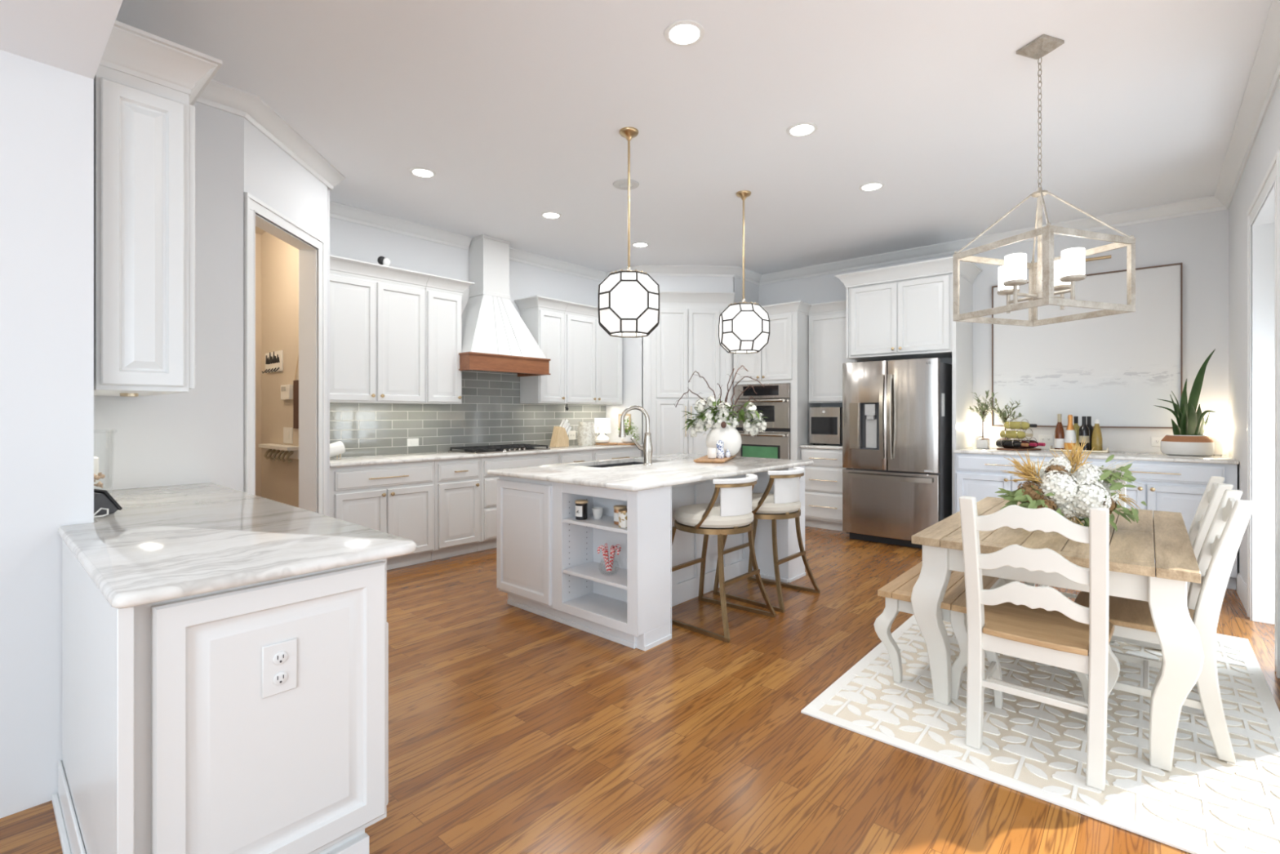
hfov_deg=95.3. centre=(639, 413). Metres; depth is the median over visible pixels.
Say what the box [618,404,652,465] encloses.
faucet
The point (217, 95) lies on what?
trim
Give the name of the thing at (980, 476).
base cabinet
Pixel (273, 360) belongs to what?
key rack
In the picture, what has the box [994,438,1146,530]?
flower arrangement
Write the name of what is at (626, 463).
sink
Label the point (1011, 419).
wine rack
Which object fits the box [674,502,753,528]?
seat cushion
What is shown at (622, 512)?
candle
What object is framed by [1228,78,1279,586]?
wall
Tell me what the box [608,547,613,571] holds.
candy cane
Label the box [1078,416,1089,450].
wine bottle
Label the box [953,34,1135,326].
chandelier
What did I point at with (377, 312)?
upper cabinet
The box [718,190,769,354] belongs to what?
pendant light
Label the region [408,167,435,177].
recessed light
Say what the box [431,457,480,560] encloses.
base cabinet
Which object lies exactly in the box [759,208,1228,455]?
wall
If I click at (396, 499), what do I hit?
base cabinet
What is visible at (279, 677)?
socket
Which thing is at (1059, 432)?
wine bottle
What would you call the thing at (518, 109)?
ceiling
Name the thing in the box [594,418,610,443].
table lamp
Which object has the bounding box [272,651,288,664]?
socket
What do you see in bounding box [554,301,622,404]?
upper cabinet
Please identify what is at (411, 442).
electrical outlet
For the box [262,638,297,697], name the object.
electrical outlet
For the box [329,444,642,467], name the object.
countertop
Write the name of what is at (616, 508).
candle
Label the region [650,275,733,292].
wall
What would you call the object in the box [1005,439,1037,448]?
wine bottle
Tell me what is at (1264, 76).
trim
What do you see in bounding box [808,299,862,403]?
upper cabinet
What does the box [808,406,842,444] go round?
microwave
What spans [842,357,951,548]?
refrigerator
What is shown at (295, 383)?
hanging sign
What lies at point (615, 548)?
candy cane
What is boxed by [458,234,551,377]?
range hood
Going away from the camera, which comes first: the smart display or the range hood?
the smart display
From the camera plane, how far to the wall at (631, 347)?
7.33 m
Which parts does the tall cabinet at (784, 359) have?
door, door, cornice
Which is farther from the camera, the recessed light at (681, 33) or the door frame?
the door frame
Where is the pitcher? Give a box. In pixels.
[577,421,599,445]
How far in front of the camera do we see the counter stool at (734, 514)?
3.54 m
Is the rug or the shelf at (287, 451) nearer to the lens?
the rug
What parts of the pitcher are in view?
handle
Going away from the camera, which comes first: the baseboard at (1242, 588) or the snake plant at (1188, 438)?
the baseboard at (1242, 588)
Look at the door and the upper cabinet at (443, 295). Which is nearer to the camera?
the door
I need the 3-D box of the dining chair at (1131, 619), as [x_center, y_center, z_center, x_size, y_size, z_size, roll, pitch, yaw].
[2.173,0.810,2.464,0.549,0.975,0.482,0,0,41]
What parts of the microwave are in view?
control panel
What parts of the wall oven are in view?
handle, handle, door, control panel, door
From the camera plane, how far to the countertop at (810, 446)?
6.59 m
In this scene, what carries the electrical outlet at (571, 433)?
attached to the wall at (491, 411)
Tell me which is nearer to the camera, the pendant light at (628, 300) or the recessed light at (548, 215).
the pendant light at (628, 300)
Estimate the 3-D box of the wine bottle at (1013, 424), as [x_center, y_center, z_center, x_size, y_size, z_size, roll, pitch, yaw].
[3.581,0.114,5.486,0.073,0.074,0.304,0,0,-17]
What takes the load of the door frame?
in the wall at (270, 175)
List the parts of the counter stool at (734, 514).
leg, leg, post, leg, rail, panel, leg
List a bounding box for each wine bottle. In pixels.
[995,439,1028,448]
[1000,430,1033,438]
[1004,421,1037,429]
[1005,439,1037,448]
[1013,439,1045,447]
[1054,413,1064,449]
[1064,414,1075,449]
[1073,416,1079,449]
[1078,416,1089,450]
[1086,416,1093,450]
[1091,419,1102,450]
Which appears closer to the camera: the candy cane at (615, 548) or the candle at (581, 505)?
the candy cane at (615, 548)
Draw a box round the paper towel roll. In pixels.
[329,440,345,459]
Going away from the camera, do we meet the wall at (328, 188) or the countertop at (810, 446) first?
the wall at (328, 188)
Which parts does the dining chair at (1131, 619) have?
leg, seat, seat rail, post, post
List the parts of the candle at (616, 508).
lid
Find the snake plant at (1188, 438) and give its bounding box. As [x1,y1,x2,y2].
[1153,348,1215,456]
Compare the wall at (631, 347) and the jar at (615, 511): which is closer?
the jar at (615, 511)
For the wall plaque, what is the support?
attached to the wall at (631, 347)
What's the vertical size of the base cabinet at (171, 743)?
0.894 m
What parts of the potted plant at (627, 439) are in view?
pot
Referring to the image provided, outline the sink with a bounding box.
[587,462,644,467]
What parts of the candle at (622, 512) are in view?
lid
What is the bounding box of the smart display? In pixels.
[93,488,122,515]
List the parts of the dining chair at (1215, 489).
post, post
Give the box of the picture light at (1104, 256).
[1084,254,1111,262]
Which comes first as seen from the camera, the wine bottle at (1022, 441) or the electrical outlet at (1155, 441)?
the electrical outlet at (1155, 441)
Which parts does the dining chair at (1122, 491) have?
leg, post, post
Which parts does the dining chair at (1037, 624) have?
post, leg, seat rail, seat, post, leg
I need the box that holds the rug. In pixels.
[800,613,1279,853]
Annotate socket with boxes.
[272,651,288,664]
[272,671,288,684]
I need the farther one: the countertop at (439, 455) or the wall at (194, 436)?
the countertop at (439, 455)
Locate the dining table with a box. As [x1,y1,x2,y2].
[911,496,1204,771]
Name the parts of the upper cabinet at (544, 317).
cornice, door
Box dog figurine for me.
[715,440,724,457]
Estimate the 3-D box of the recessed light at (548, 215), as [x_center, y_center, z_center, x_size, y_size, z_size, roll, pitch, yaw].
[-0.811,-1.806,5.331,0.190,0.007,0.190,0,0,41]
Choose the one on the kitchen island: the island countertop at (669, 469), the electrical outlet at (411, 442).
the island countertop at (669, 469)
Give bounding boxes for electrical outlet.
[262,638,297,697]
[407,438,418,446]
[568,431,575,439]
[1039,435,1053,443]
[1151,436,1164,446]
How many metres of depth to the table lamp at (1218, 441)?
4.76 m
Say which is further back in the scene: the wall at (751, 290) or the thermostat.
the wall at (751, 290)
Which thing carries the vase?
on the serving board at (704, 459)
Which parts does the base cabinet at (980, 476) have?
door, drawer, pull handle, door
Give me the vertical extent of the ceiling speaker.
0.011 m
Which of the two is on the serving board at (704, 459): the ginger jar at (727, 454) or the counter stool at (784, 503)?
the ginger jar at (727, 454)
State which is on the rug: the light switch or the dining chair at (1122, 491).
the dining chair at (1122, 491)
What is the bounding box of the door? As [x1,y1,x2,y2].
[1247,150,1279,678]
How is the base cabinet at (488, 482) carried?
on the floor
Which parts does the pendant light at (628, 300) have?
lead frame, rod, capiz globe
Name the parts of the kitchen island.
door, trim, panel frame, shoe moulding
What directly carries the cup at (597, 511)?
on the kitchen island
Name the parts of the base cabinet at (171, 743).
baseboard, panel, door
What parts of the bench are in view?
leg, seat, leg, leg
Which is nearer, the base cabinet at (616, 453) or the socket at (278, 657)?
the socket at (278, 657)
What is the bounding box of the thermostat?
[280,384,293,399]
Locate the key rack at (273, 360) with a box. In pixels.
[262,350,283,373]
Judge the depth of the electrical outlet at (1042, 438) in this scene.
5.68 m
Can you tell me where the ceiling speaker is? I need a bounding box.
[613,178,639,190]
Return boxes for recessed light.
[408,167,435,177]
[540,211,561,218]
[631,242,648,247]
[664,20,704,46]
[786,122,817,137]
[858,182,884,191]
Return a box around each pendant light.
[597,127,659,337]
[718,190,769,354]
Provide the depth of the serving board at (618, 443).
7.03 m
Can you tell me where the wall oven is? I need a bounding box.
[733,382,790,459]
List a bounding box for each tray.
[1048,445,1109,453]
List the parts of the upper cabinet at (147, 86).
panel, cornice, door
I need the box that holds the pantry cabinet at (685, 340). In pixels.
[641,291,734,456]
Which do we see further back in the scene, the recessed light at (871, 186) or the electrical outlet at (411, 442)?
the electrical outlet at (411, 442)
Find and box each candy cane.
[597,545,607,571]
[602,548,608,571]
[604,542,608,564]
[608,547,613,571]
[610,546,619,571]
[611,544,621,569]
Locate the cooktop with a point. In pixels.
(508, 447)
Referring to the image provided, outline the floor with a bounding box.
[0,526,1279,853]
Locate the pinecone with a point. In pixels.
(723, 424)
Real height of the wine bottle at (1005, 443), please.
0.074 m
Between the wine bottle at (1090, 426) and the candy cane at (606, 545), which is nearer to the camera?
the candy cane at (606, 545)
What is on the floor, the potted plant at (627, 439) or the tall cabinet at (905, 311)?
the tall cabinet at (905, 311)
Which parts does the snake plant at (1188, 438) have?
pot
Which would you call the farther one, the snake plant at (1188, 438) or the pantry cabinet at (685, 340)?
the pantry cabinet at (685, 340)
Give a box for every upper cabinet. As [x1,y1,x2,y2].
[93,20,222,396]
[329,254,430,404]
[412,274,474,404]
[514,295,568,404]
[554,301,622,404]
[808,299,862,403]
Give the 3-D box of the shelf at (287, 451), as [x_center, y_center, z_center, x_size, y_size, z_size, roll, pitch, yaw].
[-2.941,0.326,4.753,0.680,0.132,0.100,0,0,41]
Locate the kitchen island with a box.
[496,465,805,650]
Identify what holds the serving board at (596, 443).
on the countertop at (439, 455)
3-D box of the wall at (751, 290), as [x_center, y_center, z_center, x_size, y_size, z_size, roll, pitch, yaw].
[1.114,-0.250,7.748,0.695,3.120,0.615,0,0,41]
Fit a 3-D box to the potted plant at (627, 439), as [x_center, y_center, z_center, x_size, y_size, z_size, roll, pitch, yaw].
[-0.141,0.214,7.128,0.304,0.336,0.276,0,0,-35]
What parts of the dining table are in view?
leg, leg, leg, leg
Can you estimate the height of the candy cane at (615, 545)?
0.154 m
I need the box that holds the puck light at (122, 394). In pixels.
[120,392,138,396]
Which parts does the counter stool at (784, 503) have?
leg, leg, post, leg, rail, panel, leg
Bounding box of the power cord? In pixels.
[93,507,108,517]
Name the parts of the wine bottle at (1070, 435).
bottle glass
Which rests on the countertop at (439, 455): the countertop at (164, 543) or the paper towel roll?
the paper towel roll
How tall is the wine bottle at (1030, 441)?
0.074 m
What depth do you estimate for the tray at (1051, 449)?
5.16 m
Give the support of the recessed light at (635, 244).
in the ceiling at (518, 109)
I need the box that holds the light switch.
[283,426,293,443]
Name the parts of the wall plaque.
plate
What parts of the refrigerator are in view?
control panel, door, dispenser spout, handle, handle, freezer drawer, door, vent plate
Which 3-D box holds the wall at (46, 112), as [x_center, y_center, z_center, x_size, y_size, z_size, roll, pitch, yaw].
[-3.098,0.068,0.768,0.080,2.485,3.485,0,0,41]
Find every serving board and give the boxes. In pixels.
[595,442,617,444]
[617,442,635,444]
[693,454,736,462]
[996,447,1041,450]
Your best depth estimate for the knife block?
6.67 m
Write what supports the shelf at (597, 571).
attached to the kitchen island
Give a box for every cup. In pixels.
[591,506,603,519]
[706,447,716,458]
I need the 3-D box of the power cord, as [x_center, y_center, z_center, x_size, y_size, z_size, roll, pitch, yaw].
[-1.997,0.367,2.163,0.040,0.030,0.050,0,0,29]
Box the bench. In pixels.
[873,560,1018,699]
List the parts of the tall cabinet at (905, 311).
door, cornice, door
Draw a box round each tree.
[968,390,996,448]
[987,397,1023,448]
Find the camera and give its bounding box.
[377,256,390,266]
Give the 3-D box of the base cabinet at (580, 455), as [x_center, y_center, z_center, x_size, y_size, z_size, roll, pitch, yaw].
[-0.904,0.863,6.586,0.660,0.895,0.498,0,0,41]
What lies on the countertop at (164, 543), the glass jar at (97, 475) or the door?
the glass jar at (97, 475)
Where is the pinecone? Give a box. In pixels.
[720,421,726,427]
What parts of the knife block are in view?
knife handle, knife handle, knife handle, knife handle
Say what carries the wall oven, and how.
in the tall cabinet at (784, 359)
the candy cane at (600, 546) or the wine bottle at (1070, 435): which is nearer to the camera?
the candy cane at (600, 546)
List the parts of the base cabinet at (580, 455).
drawer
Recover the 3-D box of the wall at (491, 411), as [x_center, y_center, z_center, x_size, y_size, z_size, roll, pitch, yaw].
[-1.602,-0.250,6.366,0.108,3.120,3.910,0,0,41]
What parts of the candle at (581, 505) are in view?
lid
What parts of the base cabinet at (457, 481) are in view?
drawer, door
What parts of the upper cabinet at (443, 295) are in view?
door, cornice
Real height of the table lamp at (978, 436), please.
0.126 m
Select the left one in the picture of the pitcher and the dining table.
the pitcher
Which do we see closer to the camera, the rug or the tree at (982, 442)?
the rug
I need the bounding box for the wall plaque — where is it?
[618,413,631,430]
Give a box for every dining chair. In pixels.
[959,495,1119,791]
[1023,461,1126,642]
[1074,488,1256,763]
[1111,475,1233,648]
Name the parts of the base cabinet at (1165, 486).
door, pull handle, drawer, door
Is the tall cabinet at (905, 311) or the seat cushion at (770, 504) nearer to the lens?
the seat cushion at (770, 504)
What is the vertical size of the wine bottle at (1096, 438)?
0.281 m
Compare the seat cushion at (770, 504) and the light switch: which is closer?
the seat cushion at (770, 504)
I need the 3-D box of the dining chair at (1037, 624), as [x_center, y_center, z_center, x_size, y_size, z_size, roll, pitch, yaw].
[1.579,0.810,2.310,0.482,0.975,0.549,0,0,41]
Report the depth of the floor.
2.28 m
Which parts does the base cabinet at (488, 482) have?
drawer, drawer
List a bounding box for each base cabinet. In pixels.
[51,538,388,853]
[329,460,435,569]
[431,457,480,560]
[477,452,559,551]
[559,449,592,463]
[592,447,640,460]
[800,448,846,531]
[954,453,1073,513]
[1075,457,1237,589]
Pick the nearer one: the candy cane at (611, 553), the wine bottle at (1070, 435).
the candy cane at (611, 553)
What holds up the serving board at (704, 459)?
on the island countertop at (669, 469)
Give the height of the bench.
0.447 m
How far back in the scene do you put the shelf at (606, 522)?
3.50 m
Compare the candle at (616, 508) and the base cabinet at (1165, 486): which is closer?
the candle at (616, 508)
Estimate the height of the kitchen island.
0.894 m
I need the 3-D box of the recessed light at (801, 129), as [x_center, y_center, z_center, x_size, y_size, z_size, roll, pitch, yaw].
[1.033,-1.806,3.723,0.190,0.007,0.190,0,0,41]
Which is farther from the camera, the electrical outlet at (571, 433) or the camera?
the electrical outlet at (571, 433)
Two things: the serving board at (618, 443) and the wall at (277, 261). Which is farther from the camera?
the serving board at (618, 443)
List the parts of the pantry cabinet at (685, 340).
door, door, pull handle, cornice, door, door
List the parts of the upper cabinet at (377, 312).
door, cornice, door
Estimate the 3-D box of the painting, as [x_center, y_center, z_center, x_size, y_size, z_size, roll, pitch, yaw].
[4.135,-0.581,5.495,1.424,1.425,0.042,0,0,41]
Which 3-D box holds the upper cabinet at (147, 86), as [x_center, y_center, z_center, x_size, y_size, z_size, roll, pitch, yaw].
[-2.217,-0.743,2.567,1.105,1.345,0.375,0,0,41]
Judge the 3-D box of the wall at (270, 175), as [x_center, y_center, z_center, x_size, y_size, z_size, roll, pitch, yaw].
[-2.371,-0.250,3.863,0.120,3.120,1.030,0,0,-4]
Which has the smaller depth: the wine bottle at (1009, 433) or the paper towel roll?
the paper towel roll
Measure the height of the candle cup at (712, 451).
0.085 m
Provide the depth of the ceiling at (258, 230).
5.11 m
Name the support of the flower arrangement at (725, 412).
in the vase
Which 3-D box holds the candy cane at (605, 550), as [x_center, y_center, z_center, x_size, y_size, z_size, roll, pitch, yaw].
[-0.199,0.865,3.428,0.012,0.142,0.069,0,0,24]
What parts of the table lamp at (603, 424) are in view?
lamp shade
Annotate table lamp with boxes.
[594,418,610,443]
[974,434,982,447]
[1207,434,1223,455]
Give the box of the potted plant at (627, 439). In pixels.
[617,417,641,443]
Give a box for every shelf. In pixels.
[258,443,298,462]
[562,513,626,533]
[562,561,626,589]
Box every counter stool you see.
[671,473,776,642]
[713,466,820,613]
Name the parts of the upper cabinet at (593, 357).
door, cornice, door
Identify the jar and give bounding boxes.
[93,456,105,488]
[613,509,618,524]
[724,448,730,457]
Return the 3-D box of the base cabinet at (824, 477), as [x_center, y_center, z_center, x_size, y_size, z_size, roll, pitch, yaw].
[2.243,0.855,6.745,0.574,0.910,0.625,0,0,41]
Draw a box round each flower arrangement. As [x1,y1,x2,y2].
[674,364,767,437]
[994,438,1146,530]
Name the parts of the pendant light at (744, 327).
rod, lead frame, capiz globe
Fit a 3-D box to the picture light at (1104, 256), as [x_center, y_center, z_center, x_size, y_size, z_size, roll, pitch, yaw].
[4.102,-1.413,5.458,0.480,0.067,0.147,0,0,41]
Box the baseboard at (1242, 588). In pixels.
[1236,573,1247,613]
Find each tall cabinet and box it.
[733,301,821,459]
[834,256,982,515]
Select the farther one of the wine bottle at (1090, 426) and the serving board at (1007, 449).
the serving board at (1007, 449)
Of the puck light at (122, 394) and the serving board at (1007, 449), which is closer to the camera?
the puck light at (122, 394)
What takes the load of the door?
in the wall
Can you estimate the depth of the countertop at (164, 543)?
1.74 m
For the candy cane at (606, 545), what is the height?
0.154 m
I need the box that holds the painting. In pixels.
[991,262,1182,428]
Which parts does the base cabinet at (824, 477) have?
drawer, pull handle, pull handle, pull handle, drawer, drawer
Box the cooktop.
[448,444,550,453]
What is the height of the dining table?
0.747 m
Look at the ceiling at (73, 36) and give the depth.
1.79 m
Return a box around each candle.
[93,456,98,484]
[575,499,587,519]
[613,504,626,524]
[618,508,626,528]
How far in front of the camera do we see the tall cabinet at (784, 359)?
6.80 m
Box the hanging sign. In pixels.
[293,355,298,428]
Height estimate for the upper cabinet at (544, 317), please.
1.150 m
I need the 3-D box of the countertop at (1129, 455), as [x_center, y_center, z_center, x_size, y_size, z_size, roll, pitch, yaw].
[3.923,0.360,5.175,1.878,0.030,0.797,0,0,41]
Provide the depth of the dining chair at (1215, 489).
2.81 m
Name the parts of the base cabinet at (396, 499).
door, drawer, pull handle, door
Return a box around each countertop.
[57,482,416,608]
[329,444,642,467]
[486,453,813,491]
[799,444,842,449]
[954,446,1239,464]
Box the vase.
[706,420,742,456]
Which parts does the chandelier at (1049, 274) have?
lamp shade, arm, lamp shade, arm, chain, frame, lamp shade, arm, arm, lamp shade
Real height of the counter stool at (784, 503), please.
0.915 m
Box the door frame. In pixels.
[244,191,324,515]
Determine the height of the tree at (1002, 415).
0.502 m
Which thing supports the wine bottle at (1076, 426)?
on the tray at (1051, 449)
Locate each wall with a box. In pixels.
[0,49,93,817]
[93,102,243,491]
[243,117,327,515]
[255,231,298,507]
[327,186,329,516]
[329,217,605,457]
[605,337,641,456]
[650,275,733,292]
[733,276,759,411]
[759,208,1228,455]
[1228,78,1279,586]
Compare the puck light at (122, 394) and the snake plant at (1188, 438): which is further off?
the snake plant at (1188, 438)
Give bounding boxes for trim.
[195,79,472,249]
[509,0,1279,285]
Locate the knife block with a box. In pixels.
[549,419,571,447]
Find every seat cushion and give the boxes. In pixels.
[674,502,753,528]
[751,493,800,513]
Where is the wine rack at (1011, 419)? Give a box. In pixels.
[1000,418,1036,448]
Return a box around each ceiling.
[0,0,123,79]
[115,0,1272,274]
[255,226,265,234]

